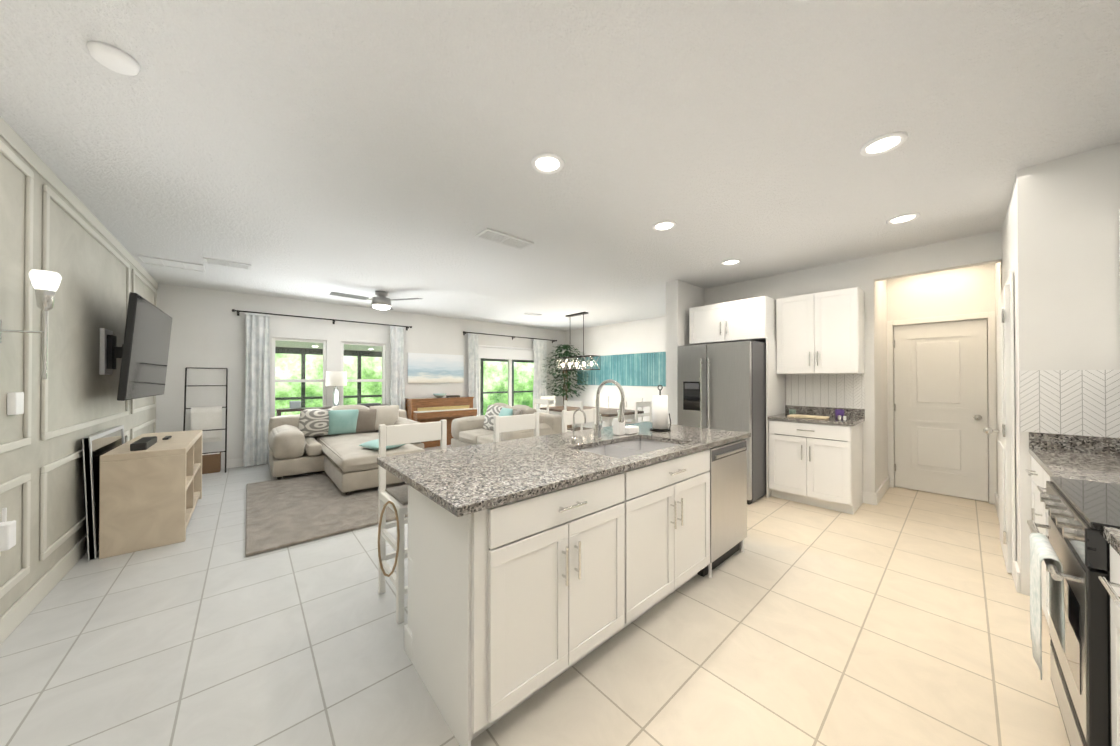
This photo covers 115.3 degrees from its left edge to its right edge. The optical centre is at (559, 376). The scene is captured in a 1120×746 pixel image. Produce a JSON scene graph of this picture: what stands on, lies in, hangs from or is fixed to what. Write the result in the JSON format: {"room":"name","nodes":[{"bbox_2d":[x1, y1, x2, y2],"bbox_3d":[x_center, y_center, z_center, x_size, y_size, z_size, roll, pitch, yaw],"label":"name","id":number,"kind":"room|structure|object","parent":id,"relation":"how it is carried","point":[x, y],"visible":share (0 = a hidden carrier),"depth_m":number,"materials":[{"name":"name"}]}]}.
{"room":"open-plan kitchen","nodes":[
{"label":"open-plan kitchen","id":0,"kind":"room"},
{"bbox_2d":[0,135,156,616],"bbox_3d":[-2.868,0.025,1.715,0.120,2.700,8.470,0,0,-41],"label":"wall","id":1,"kind":"structure","parent":0,"point":[90,296],"depth_m":2.38,"materials":[{"name":"white paint"}]},
{"bbox_2d":[0,508,15,551],"bbox_3d":[-2.816,0.800,1.788,0.059,0.250,0.140,0,0,-41],"label":"air freshener","id":2,"kind":"object","parent":1,"relation":"attached to","point":[7,535],"visible":0.96,"depth_m":1.79,"materials":[{"name":"white plastic"}]},
{"bbox_2d":[7,392,23,414],"bbox_3d":[-2.949,0.146,1.922,0.029,0.120,0.090,0,0,-41],"label":"light switch","id":3,"kind":"object","parent":1,"relation":"attached to","point":[15,403],"visible":1,"depth_m":1.90,"materials":[{"name":"white plastic"}]},
{"bbox_2d":[0,270,60,378],"bbox_3d":[-2.793,-0.284,1.850,0.165,0.600,0.352,0,0,-41],"label":"sconce","id":4,"kind":"object","parent":1,"relation":"attached to","point":[45,284],"visible":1,"depth_m":1.95,"materials":[{"name":"white glass"}]},
{"bbox_2d":[0,534,87,644],"bbox_3d":[-2.856,1.310,1.797,0.016,0.130,8.350,0,0,-41],"label":"baseboard","id":5,"kind":"structure","parent":1,"relation":"attached to","point":[16,614],"depth_m":2.15,"materials":[{"name":"grey paint"}]},
{"bbox_2d":[0,116,157,598],"bbox_3d":[-2.855,-0.095,1.806,0.018,2.460,8.350,0,0,-41],"label":"trim","id":6,"kind":"structure","parent":1,"relation":"attached to","point":[17,143],"depth_m":2.19,"materials":[{"name":"grey paint"}]},
{"bbox_2d":[99,292,171,400],"bbox_3d":[-4.107,-0.244,3.443,0.296,0.890,1.561,0,0,-41],"label":"wall-mounted tv","id":7,"kind":"object","parent":1,"relation":"attached to","point":[142,352],"visible":1,"depth_m":3.16,"materials":[{"name":"black plastic"}]},
{"bbox_2d":[156,283,563,459],"bbox_3d":[-2.786,0.062,7.506,7.890,2.700,0.120,0,0,-41],"label":"wall","id":8,"kind":"structure","parent":0,"point":[208,328],"depth_m":5.66,"materials":[{"name":"paint"}]},
{"bbox_2d":[221,458,242,468],"bbox_3d":[-5.245,1.332,5.244,0.920,0.130,0.016,0,0,-41],"label":"baseboard","id":9,"kind":"structure","parent":8,"relation":"attached to","point":[231,463],"depth_m":5.43,"materials":[{"name":"grey paint"}]},
{"bbox_2d":[272,338,325,416],"bbox_3d":[-4.421,0.086,6.034,0.810,1.443,0.130,0,0,-41],"label":"living room window","id":10,"kind":"structure","parent":8,"relation":"in","point":[274,379],"depth_m":6.02,"materials":[{"name":"clear glass"}]},
{"bbox_2d":[232,309,411,329],"bbox_3d":[-4.000,-0.977,6.281,2.664,0.082,0.125,0,0,-41],"label":"curtain rod","id":11,"kind":"object","parent":8,"relation":"attached to","point":[334,320],"visible":1,"depth_m":6.06,"materials":[{"name":"black metal"}]},
{"bbox_2d":[243,312,269,466],"bbox_3d":[-4.746,0.201,5.562,0.320,2.367,0.094,0,0,-41],"label":"curtain","id":12,"kind":"object","parent":11,"relation":"hanging from","point":[256,448],"visible":1,"depth_m":5.56,"materials":[{"name":"fabric"}]},
{"bbox_2d":[390,326,404,409],"bbox_3d":[-3.184,0.210,6.935,0.280,2.367,0.094,0,0,-41],"label":"curtain","id":13,"kind":"object","parent":11,"relation":"hanging from","point":[397,391],"visible":0.67,"depth_m":6.94,"materials":[{"name":"fabric"}]},
{"bbox_2d":[341,342,384,404],"bbox_3d":[-3.693,0.090,6.675,0.810,1.443,0.130,0,0,-41],"label":"living room window","id":14,"kind":"structure","parent":8,"relation":"in","point":[377,380],"depth_m":6.71,"materials":[{"name":"clear glass"}]},
{"bbox_2d":[408,353,463,382],"bbox_3d":[-2.618,-0.173,7.551,1.200,0.610,0.033,0,0,-41],"label":"art","id":15,"kind":"object","parent":8,"relation":"attached to","point":[433,368],"visible":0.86,"depth_m":7.51},
{"bbox_2d":[478,358,533,415],"bbox_3d":[-1.251,0.401,8.863,1.846,2.036,0.065,0,0,-41],"label":"sliding window","id":16,"kind":"structure","parent":8,"relation":"in","point":[510,380],"depth_m":8.82,"materials":[{"name":"clear glass"}]},
{"bbox_2d":[478,345,533,359],"bbox_3d":[-1.177,-0.574,8.784,1.890,0.308,0.056,0,0,-41],"label":"door blind","id":17,"kind":"object","parent":8,"relation":"attached to","point":[498,352],"visible":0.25,"depth_m":8.65,"materials":[{"name":"white fabric"}]},
{"bbox_2d":[463,331,556,342],"bbox_3d":[-1.146,-0.961,8.790,2.744,0.082,0.125,0,0,-41],"label":"curtain rod","id":18,"kind":"object","parent":8,"relation":"attached to","point":[464,332],"visible":1,"depth_m":8.63,"materials":[{"name":"black metal"}]},
{"bbox_2d":[467,333,479,415],"bbox_3d":[-1.956,0.217,8.015,0.290,2.367,0.094,0,0,-41],"label":"door curtain","id":19,"kind":"object","parent":18,"relation":"hanging from","point":[473,382],"visible":0.69,"depth_m":8.01,"materials":[{"name":"fabric"}]},
{"bbox_2d":[532,339,547,412],"bbox_3d":[-0.518,0.225,9.279,0.480,2.367,0.094,0,0,-41],"label":"door curtain","id":20,"kind":"object","parent":18,"relation":"hanging from","point":[540,355],"visible":0.65,"depth_m":9.26,"materials":[{"name":"fabric"}]},
{"bbox_2d":[0,445,1069,745],"bbox_3d":[0.011,1.442,4.316,7.890,0.100,8.590,0,0,-41],"label":"floor","id":21,"kind":"structure","parent":0,"point":[896,617],"depth_m":1.77,"materials":[{"name":"tile"}]},
{"bbox_2d":[82,425,124,560],"bbox_3d":[-3.850,0.921,3.022,0.068,0.921,0.960,0,0,-41],"label":"picture frames","id":22,"kind":"object","parent":21,"relation":"on","point":[96,446],"visible":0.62,"depth_m":2.71,"materials":[{"name":"black glass"}]},
{"bbox_2d":[99,430,201,558],"bbox_3d":[-3.791,0.995,3.373,0.450,0.780,1.450,0,0,-41],"label":"tv stand","id":23,"kind":"object","parent":21,"relation":"on","point":[149,497],"visible":0.88,"depth_m":2.85,"materials":[{"name":"brown wood"}]},
{"bbox_2d":[130,436,156,450],"bbox_3d":[-3.565,0.573,3.042,0.090,0.059,0.450,0,0,-41],"label":"soundbar","id":24,"kind":"object","parent":23,"relation":"on","point":[144,443],"visible":0.98,"depth_m":2.91,"materials":[{"name":"black"}]},
{"bbox_2d":[183,367,227,472],"bbox_3d":[-5.121,0.634,5.130,0.448,1.529,0.318,0,0,-41],"label":"blanket ladder","id":25,"kind":"object","parent":21,"relation":"on","point":[207,421],"visible":0.88,"depth_m":5.17,"materials":[{"name":"black metal"}]},
{"bbox_2d":[202,451,220,473],"bbox_3d":[-5.151,1.259,5.152,0.320,0.275,0.200,0,0,-41],"label":"storage basket","id":26,"kind":"object","parent":21,"relation":"on","point":[211,462],"visible":0.44,"depth_m":5.12,"materials":[{"name":"brown wicker"}]},
{"bbox_2d":[245,472,407,556],"bbox_3d":[-2.286,1.378,4.407,2.420,0.027,2.420,0,0,-41],"label":"rug","id":27,"kind":"object","parent":21,"relation":"on","point":[285,512],"visible":0.42,"depth_m":3.57,"materials":[{"name":"grey carpet"}]},
{"bbox_2d":[268,405,424,494],"bbox_3d":[-2.900,0.913,5.146,2.007,0.903,2.460,0,0,-41],"label":"sectional sofa","id":28,"kind":"object","parent":27,"relation":"on","point":[339,445],"visible":0.85,"depth_m":4.84,"materials":[{"name":"fabric"}]},
{"bbox_2d":[276,404,388,415],"bbox_3d":[-3.884,0.963,6.175,1.650,0.880,0.300,0,0,-41],"label":"table","id":29,"kind":"object","parent":21,"relation":"on","point":[279,410],"visible":0.19,"depth_m":5.77,"materials":[{"name":"brown wood"}]},
{"bbox_2d":[289,401,300,408],"bbox_3d":[-4.324,0.461,5.792,0.140,0.119,0.140,0,0,-41],"label":"tissue box","id":30,"kind":"object","parent":29,"relation":"on","point":[295,404],"visible":1,"depth_m":5.74,"materials":[{"name":"grey"}]},
{"bbox_2d":[325,371,346,406],"bbox_3d":[-3.895,0.218,6.169,0.320,0.609,0.320,0,0,-41],"label":"table lamp","id":31,"kind":"object","parent":29,"relation":"on","point":[335,378],"visible":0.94,"depth_m":6.07,"materials":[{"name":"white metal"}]},
{"bbox_2d":[357,403,380,405],"bbox_3d":[-3.509,0.510,6.508,0.350,0.029,0.220,0,0,-41],"label":"decorative tray","id":32,"kind":"object","parent":29,"relation":"on","point":[365,404],"visible":0.81,"depth_m":6.50,"materials":[{"name":"grey"}]},
{"bbox_2d":[378,420,446,623],"bbox_3d":[-0.866,0.843,2.265,0.440,1.070,0.400,0,0,-41],"label":"stool","id":33,"kind":"object","parent":21,"relation":"on","point":[391,435],"visible":0.48,"depth_m":2.25,"materials":[{"name":"white wood"}]},
{"bbox_2d":[405,396,476,447],"bbox_3d":[-2.413,0.923,7.295,1.320,0.975,0.600,0,0,-41],"label":"piano","id":34,"kind":"object","parent":21,"relation":"on","point":[432,409],"visible":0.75,"depth_m":7.11,"materials":[{"name":"brown wood"}]},
{"bbox_2d":[433,393,445,397],"bbox_3d":[-2.500,0.397,7.368,0.280,0.076,0.280,0,0,-41],"label":"decorative bowl","id":35,"kind":"object","parent":34,"relation":"on","point":[440,395],"visible":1,"depth_m":7.29,"materials":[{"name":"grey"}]},
{"bbox_2d":[451,403,561,447],"bbox_3d":[-0.964,0.917,5.946,1.041,0.904,2.057,0,0,-41],"label":"loveseat","id":36,"kind":"object","parent":21,"relation":"on","point":[470,430],"visible":0.4,"depth_m":5.79,"materials":[{"name":"fabric"}]},
{"bbox_2d":[494,412,538,441],"bbox_3d":[-0.235,0.847,2.819,0.440,1.070,0.400,0,0,-41],"label":"stool","id":37,"kind":"object","parent":21,"relation":"on","point":[502,424],"visible":0.1,"depth_m":2.93,"materials":[{"name":"white wood"}]},
{"bbox_2d":[534,398,548,413],"bbox_3d":[-0.217,0.918,6.949,0.420,0.980,0.440,0,0,-41],"label":"dining chair","id":38,"kind":"object","parent":21,"relation":"on","point":[540,401],"visible":0.23,"depth_m":6.79,"materials":[{"name":"white wood"}]},
{"bbox_2d":[540,395,555,412],"bbox_3d":[-0.151,0.924,7.873,0.440,0.980,0.420,0,0,-41],"label":"dining chair","id":39,"kind":"object","parent":21,"relation":"on","point":[549,398],"visible":0.21,"depth_m":8.04,"materials":[{"name":"white wood"}]},
{"bbox_2d":[541,344,589,428],"bbox_3d":[0.105,0.281,9.117,1.089,2.283,1.255,0,0,-41],"label":"plant","id":40,"kind":"object","parent":21,"relation":"on","point":[565,374],"visible":0.79,"depth_m":9.12,"materials":[{"name":"green plant"}]},
{"bbox_2d":[404,434,750,745],"bbox_3d":[0.366,0.928,2.294,2.396,0.900,0.770,0,0,-41],"label":"kitchen island","id":41,"kind":"object","parent":21,"relation":"on","point":[536,564],"depth_m":1.54,"materials":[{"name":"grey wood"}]},
{"bbox_2d":[378,501,399,576],"bbox_3d":[-0.923,0.876,1.914,0.110,0.409,0.012,0,0,-41],"label":"towel ring","id":42,"kind":"object","parent":41,"relation":"attached to","point":[398,537],"visible":0.98,"depth_m":1.91,"materials":[{"name":"beige"}]},
{"bbox_2d":[377,422,748,517],"bbox_3d":[0.262,0.463,2.383,2.485,0.032,0.995,0,0,-41],"label":"island countertop","id":43,"kind":"structure","parent":41,"relation":"on","point":[462,479],"depth_m":1.81,"materials":[{"name":"grey stone"}]},
{"bbox_2d":[571,379,624,442],"bbox_3d":[0.270,0.233,2.423,0.322,0.426,0.278,0,0,-41],"label":"faucet","id":44,"kind":"object","parent":43,"relation":"on","point":[598,427],"visible":1,"depth_m":2.43,"materials":[{"name":"silver metal"}]},
{"bbox_2d":[613,410,624,434],"bbox_3d":[0.459,0.354,2.730,0.070,0.189,0.085,0,0,-41],"label":"soap dispenser","id":45,"kind":"object","parent":43,"relation":"on","point":[618,428],"visible":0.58,"depth_m":2.71,"materials":[{"name":"white plastic"}]},
{"bbox_2d":[577,438,676,457],"bbox_3d":[0.475,0.573,2.333,0.804,0.212,0.454,0,0,-41],"label":"sink","id":46,"kind":"object","parent":43,"relation":"in","point":[627,445],"depth_m":2.57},
{"bbox_2d":[625,425,638,433],"bbox_3d":[0.550,0.423,2.816,0.130,0.052,0.095,0,0,-41],"label":"sponge caddy","id":47,"kind":"object","parent":43,"relation":"on","point":[629,429],"visible":0.75,"depth_m":2.77,"materials":[{"name":"white plastic"}]},
{"bbox_2d":[650,385,670,431],"bbox_3d":[0.844,0.260,2.960,0.170,0.380,0.188,0,0,-41],"label":"paper towel holder","id":48,"kind":"object","parent":43,"relation":"on","point":[659,412],"visible":1,"depth_m":2.92,"materials":[{"name":"white paper"}]},
{"bbox_2d":[564,400,591,431],"bbox_3d":[0.377,0.914,6.273,0.420,0.980,0.440,0,0,-41],"label":"dining chair","id":49,"kind":"object","parent":21,"relation":"on","point":[573,404],"visible":0.21,"depth_m":6.17,"materials":[{"name":"white wood"}]},
{"bbox_2d":[562,408,595,432],"bbox_3d":[0.314,0.850,3.301,0.440,1.070,0.400,0,0,-41],"label":"stool","id":50,"kind":"object","parent":21,"relation":"on","point":[567,417],"visible":0.17,"depth_m":3.41,"materials":[{"name":"white"}]},
{"bbox_2d":[540,406,643,427],"bbox_3d":[0.576,1.029,7.046,1.000,0.760,1.900,0,0,-41],"label":"dining table","id":51,"kind":"object","parent":21,"relation":"on","point":[608,415],"visible":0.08,"depth_m":6.63,"materials":[{"name":"brown wood"}]},
{"bbox_2d":[590,396,608,422],"bbox_3d":[0.774,0.924,7.820,0.420,0.980,0.440,0,0,-41],"label":"dining chair","id":52,"kind":"object","parent":21,"relation":"on","point":[603,398],"visible":0.21,"depth_m":7.88,"materials":[{"name":"white wood"}]},
{"bbox_2d":[625,397,642,423],"bbox_3d":[1.368,0.920,7.144,0.420,0.980,0.440,0,0,-41],"label":"dining chair","id":53,"kind":"object","parent":21,"relation":"on","point":[633,400],"visible":0.25,"depth_m":7.25,"materials":[{"name":"white wood"}]},
{"bbox_2d":[635,401,651,422],"bbox_3d":[1.302,0.914,6.221,0.440,0.980,0.420,0,0,-41],"label":"dining chair","id":54,"kind":"object","parent":21,"relation":"on","point":[644,404],"visible":0.42,"depth_m":6.08,"materials":[{"name":"white wood"}]},
{"bbox_2d":[677,341,765,504],"bbox_3d":[2.032,0.502,4.381,0.836,1.780,0.870,0,0,-41],"label":"fridge","id":55,"kind":"object","parent":21,"relation":"on","point":[721,386],"visible":0.65,"depth_m":4.03,"materials":[{"name":"grey metal"}]},
{"bbox_2d":[689,296,785,497],"bbox_3d":[2.277,0.233,4.609,0.662,2.320,0.955,0,0,-41],"label":"upper cabinet","id":56,"kind":"object","parent":21,"relation":"on","point":[751,319],"visible":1,"depth_m":4.27,"materials":[{"name":"white wood"}]},
{"bbox_2d":[768,374,864,514],"bbox_3d":[2.850,0.679,3.962,0.653,1.420,0.762,0,0,-41],"label":"base cabinet","id":57,"kind":"object","parent":21,"relation":"on","point":[816,462],"visible":0.98,"depth_m":3.85,"materials":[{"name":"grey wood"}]},
{"bbox_2d":[789,409,795,414],"bbox_3d":[2.752,0.424,4.196,0.072,0.067,0.072,0,0,-41],"label":"cup","id":58,"kind":"object","parent":57,"relation":"on","point":[792,411],"visible":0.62,"depth_m":4.17,"materials":[{"name":"green"}]},
{"bbox_2d":[787,414,829,419],"bbox_3d":[2.753,0.446,3.937,0.200,0.020,0.350,0,0,-41],"label":"cutting board","id":59,"kind":"object","parent":57,"relation":"on","point":[809,416],"visible":0.98,"depth_m":3.87,"materials":[{"name":"beige wood"}]},
{"bbox_2d":[835,409,844,418],"bbox_3d":[3.026,0.407,3.838,0.084,0.097,0.084,0,0,-41],"label":"flower","id":60,"kind":"object","parent":57,"relation":"on","point":[839,412],"visible":0.75,"depth_m":3.81,"materials":[{"name":"purple plant"}]},
{"bbox_2d":[838,415,845,420],"bbox_3d":[2.901,0.428,3.648,0.032,0.052,0.072,0,0,-41],"label":"salt","id":61,"kind":"object","parent":57,"relation":"on","point":[840,418],"visible":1,"depth_m":3.65,"materials":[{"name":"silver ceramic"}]},
{"bbox_2d":[1027,450,1098,625],"bbox_3d":[2.779,0.924,1.634,1.031,0.900,0.652,0,0,-41],"label":"base cabinet","id":62,"kind":"object","parent":21,"relation":"on","point":[1039,476],"depth_m":1.92,"materials":[{"name":"grey wood"}]},
{"bbox_2d":[1029,446,1119,484],"bbox_3d":[2.777,0.458,1.639,1.031,0.032,0.662,0,0,-41],"label":"countertop","id":63,"kind":"structure","parent":62,"relation":"on","point":[1070,464],"depth_m":1.79,"materials":[{"name":"grey stone"}]},
{"bbox_2d":[1027,477,1119,745],"bbox_3d":[2.066,0.902,1.081,0.760,0.936,0.731,0,0,-41],"label":"range oven","id":64,"kind":"object","parent":21,"relation":"on","point":[1081,513],"visible":0.96,"depth_m":1.14,"materials":[{"name":"silver metal"}]},
{"bbox_2d":[1029,533,1064,679],"bbox_3d":[1.779,0.829,1.302,0.300,0.426,0.055,0,0,-41],"label":"towel","id":65,"kind":"object","parent":64,"relation":"hanging from","point":[1041,549],"visible":0.96,"depth_m":1.28,"materials":[{"name":"white fabric"}]},
{"bbox_2d":[1099,534,1119,745],"bbox_3d":[1.663,0.918,0.653,0.400,0.900,0.652,0,0,-41],"label":"base cabinet","id":66,"kind":"object","parent":21,"relation":"on","point":[1112,587],"depth_m":0.99,"materials":[{"name":"grey wood"}]},
{"bbox_2d":[1103,526,1119,553],"bbox_3d":[0.800,0.447,-0.099,2.695,0.032,0.662,0,0,-41],"label":"countertop","id":67,"kind":"structure","parent":66,"relation":"on","point":[1113,533],"depth_m":0.99,"materials":[{"name":"grey stone"}]},
{"bbox_2d":[0,0,1119,330],"bbox_3d":[0.011,-1.359,4.334,7.890,0.100,8.590,0,0,-41],"label":"ceiling","id":68,"kind":"structure","parent":0,"point":[314,150],"depth_m":1.92,"materials":[{"name":"white paint"}]},
{"bbox_2d":[87,40,140,75],"bbox_3d":[-1.846,-1.309,1.470,0.140,0.036,0.140,0,0,-41],"label":"recessed light","id":69,"kind":"object","parent":68,"relation":"attached to","point":[113,58],"visible":1,"depth_m":1.45,"materials":[{"name":"white plastic"}]},
{"bbox_2d":[135,254,205,271],"bbox_3d":[-4.489,-1.304,4.113,0.520,0.012,0.360,0,0,-41],"label":"ceiling vent","id":70,"kind":"object","parent":68,"relation":"in","point":[142,259],"visible":1,"depth_m":4.10,"materials":[{"name":"white metal"}]},
{"bbox_2d":[203,257,250,269],"bbox_3d":[-3.844,-1.304,4.107,0.400,0.012,0.220,0,0,-41],"label":"ceiling vent","id":71,"kind":"object","parent":68,"relation":"in","point":[226,263],"visible":1,"depth_m":4.08,"materials":[{"name":"white metal"}]},
{"bbox_2d":[329,291,421,309],"bbox_3d":[-2.858,-1.165,5.406,1.124,0.272,1.235,0,0,-41],"label":"ceiling fan","id":72,"kind":"object","parent":68,"relation":"hanging from","point":[380,301],"visible":1,"depth_m":5.35,"materials":[{"name":"silver metal"}]},
{"bbox_2d":[475,228,533,249],"bbox_3d":[-0.525,-1.308,3.390,0.520,0.012,0.220,0,0,-41],"label":"ceiling vent","id":73,"kind":"object","parent":68,"relation":"in","point":[492,235],"visible":0.98,"depth_m":3.37,"materials":[{"name":"white metal"}]},
{"bbox_2d":[525,313,540,315],"bbox_3d":[-0.561,-1.283,7.339,0.340,0.012,0.160,0,0,-41],"label":"ceiling vent","id":74,"kind":"object","parent":68,"relation":"in","point":[532,314],"visible":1,"depth_m":7.32,"materials":[{"name":"white metal"}]},
{"bbox_2d":[531,153,563,173],"bbox_3d":[-0.077,-1.316,2.200,0.204,0.012,0.204,0,0,-41],"label":"recessed light","id":75,"kind":"object","parent":68,"relation":"in","point":[547,163],"visible":1,"depth_m":2.19,"materials":[{"name":"white plastic"}]},
{"bbox_2d":[555,312,599,370],"bbox_3d":[0.344,-0.707,7.320,0.286,1.163,1.059,0,0,-41],"label":"dining chandelier","id":76,"kind":"object","parent":68,"relation":"hanging from","point":[569,364],"visible":1,"depth_m":7.21,"materials":[{"name":"black metal"}]},
{"bbox_2d":[652,220,675,230],"bbox_3d":[0.909,-1.310,3.093,0.204,0.012,0.204,0,0,-41],"label":"recessed light","id":77,"kind":"object","parent":68,"relation":"in","point":[666,225],"visible":1,"depth_m":3.08,"materials":[{"name":"white plastic"}]},
{"bbox_2d":[721,259,740,264],"bbox_3d":[1.955,-1.304,4.053,0.204,0.012,0.204,0,0,-41],"label":"recessed light","id":78,"kind":"object","parent":68,"relation":"in","point":[731,262],"visible":1,"depth_m":4.04,"materials":[{"name":"white plastic"}]},
{"bbox_2d":[860,132,907,156],"bbox_3d":[1.839,-1.317,2.020,0.204,0.012,0.204,0,0,-41],"label":"recessed light","id":79,"kind":"object","parent":68,"relation":"in","point":[883,144],"visible":0.98,"depth_m":2.01,"materials":[{"name":"white plastic"}]},
{"bbox_2d":[886,213,919,224],"bbox_3d":[2.855,-1.311,2.954,0.204,0.012,0.204,0,0,-41],"label":"recessed light","id":80,"kind":"object","parent":68,"relation":"in","point":[903,218],"visible":0.96,"depth_m":2.95,"materials":[{"name":"white plastic"}]},
{"bbox_2d":[666,280,703,424],"bbox_3d":[2.452,0.050,5.653,2.470,2.700,0.180,0,0,-41],"label":"wall","id":81,"kind":"structure","parent":0,"point":[682,297],"depth_m":4.86,"materials":[{"name":"paint"}]},
{"bbox_2d":[564,316,987,426],"bbox_3d":[3.007,0.058,6.800,0.120,2.700,8.590,0,0,-41],"label":"wall","id":82,"kind":"structure","parent":0,"point":[641,336],"depth_m":8.54,"materials":[{"name":"paint"}]},
{"bbox_2d":[577,352,665,385],"bbox_3d":[1.499,-0.152,8.398,0.033,0.740,3.100,0,0,-41],"label":"art","id":83,"kind":"object","parent":82,"relation":"attached to","point":[643,369],"visible":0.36,"depth_m":8.26},
{"bbox_2d":[704,230,1001,492],"bbox_3d":[3.146,0.041,4.219,0.120,2.700,2.890,0,0,-41],"label":"wall","id":84,"kind":"structure","parent":0,"point":[864,274],"depth_m":3.87,"materials":[{"name":"paint"}]},
{"bbox_2d":[776,287,864,373],"bbox_3d":[2.951,-0.480,4.058,0.382,0.900,0.760,0,0,-41],"label":"wall cabinet","id":85,"kind":"object","parent":84,"relation":"attached to","point":[820,333],"visible":1,"depth_m":3.90,"materials":[{"name":"white wood"}]},
{"bbox_2d":[876,280,887,489],"bbox_3d":[3.828,0.041,4.292,1.000,2.700,0.120,0,0,-41],"label":"wall","id":86,"kind":"structure","parent":0,"point":[881,385],"depth_m":4.18,"materials":[{"name":"paint"}]},
{"bbox_2d":[873,477,889,504],"bbox_3d":[3.776,1.325,4.149,1.016,0.130,0.016,0,0,-41],"label":"baseboard","id":87,"kind":"structure","parent":86,"relation":"attached to","point":[877,496],"depth_m":4.03,"materials":[{"name":"grey paint"}]},
{"bbox_2d":[887,263,996,493],"bbox_3d":[4.485,0.041,4.211,0.120,2.700,0.870,0,0,-41],"label":"wall","id":88,"kind":"structure","parent":0,"point":[967,290],"depth_m":4.14,"materials":[{"name":"paint"}]},
{"bbox_2d":[894,319,987,501],"bbox_3d":[4.443,0.374,4.174,0.128,2.017,0.753,0,0,-41],"label":"hall door","id":89,"kind":"structure","parent":88,"relation":"in","point":[940,407],"depth_m":4.16,"materials":[{"name":"white wood"}]},
{"bbox_2d":[887,311,996,504],"bbox_3d":[4.429,0.343,4.168,0.018,2.095,0.879,0,0,-41],"label":"door frame","id":90,"kind":"structure","parent":88,"relation":"attached to","point":[990,316],"depth_m":3.91,"materials":[{"name":"white wood"}]},
{"bbox_2d":[995,180,1018,566],"bbox_3d":[3.956,0.034,3.087,2.400,2.700,0.120,0,0,-41],"label":"wall","id":91,"kind":"structure","parent":0,"point":[1008,262],"depth_m":2.56,"materials":[{"name":"paint"}]},
{"bbox_2d":[983,284,1011,573],"bbox_3d":[3.384,0.365,2.749,0.762,2.017,0.123,0,0,-41],"label":"pantry door","id":92,"kind":"structure","parent":91,"relation":"in","point":[1004,417],"depth_m":2.53,"materials":[{"name":"white wood"}]},
{"bbox_2d":[995,493,999,522],"bbox_3d":[4.234,1.321,3.413,1.300,0.130,0.016,0,0,-41],"label":"baseboard","id":93,"kind":"structure","parent":91,"relation":"attached to","point":[996,496],"depth_m":3.63,"materials":[{"name":"grey paint"}]},
{"bbox_2d":[1005,272,1015,576],"bbox_3d":[3.422,0.334,2.711,0.895,2.095,0.014,0,0,-41],"label":"door frame","id":94,"kind":"structure","parent":91,"relation":"attached to","point":[1010,280],"depth_m":2.42,"materials":[{"name":"white wood"}]},
{"bbox_2d":[1015,142,1119,595],"bbox_3d":[3.240,0.026,1.992,0.120,2.700,0.820,0,0,-41],"label":"wall","id":95,"kind":"structure","parent":0,"point":[1067,269],"depth_m":2.13,"materials":[{"name":"paint"}]},
{"bbox_2d":[1027,430,1119,453],"bbox_3d":[3.151,0.395,1.982,0.018,0.098,0.642,0,0,-41],"label":"backsplash","id":96,"kind":"structure","parent":95,"relation":"attached to","point":[1089,443],"depth_m":2.09,"materials":[{"name":"grey stone"}]},
{"bbox_3d":[1.680,0.015,0.154,4.650,2.700,0.120,0,0,-41],"label":"wall","id":97,"kind":"structure","parent":0,"visible":0},
{"bbox_2d":[1119,209,1119,277],"bbox_3d":[2.880,-0.497,1.528,1.030,0.900,0.347,0,0,-41],"label":"upper cabinet","id":98,"kind":"object","parent":97,"relation":"attached to","point":[1119,243],"visible":1,"depth_m":1.92,"materials":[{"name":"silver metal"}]},
{"label":"outside","id":99,"kind":"structure","parent":0,"visible":0},
{"bbox_2d":[275,353,533,415],"bbox_3d":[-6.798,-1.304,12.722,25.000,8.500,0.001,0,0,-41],"label":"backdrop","id":100,"kind":"structure","parent":99,"point":[488,368],"depth_m":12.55,"materials":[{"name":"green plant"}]},
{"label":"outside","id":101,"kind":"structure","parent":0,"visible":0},
{"bbox_2d":[275,341,533,415],"bbox_3d":[-4.202,0.382,9.001,12.000,2.320,4.000,0,0,-41],"label":"lanai","id":102,"kind":"object","parent":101,"point":[319,347],"depth_m":9.08,"materials":[{"name":"metal"}]}
]}

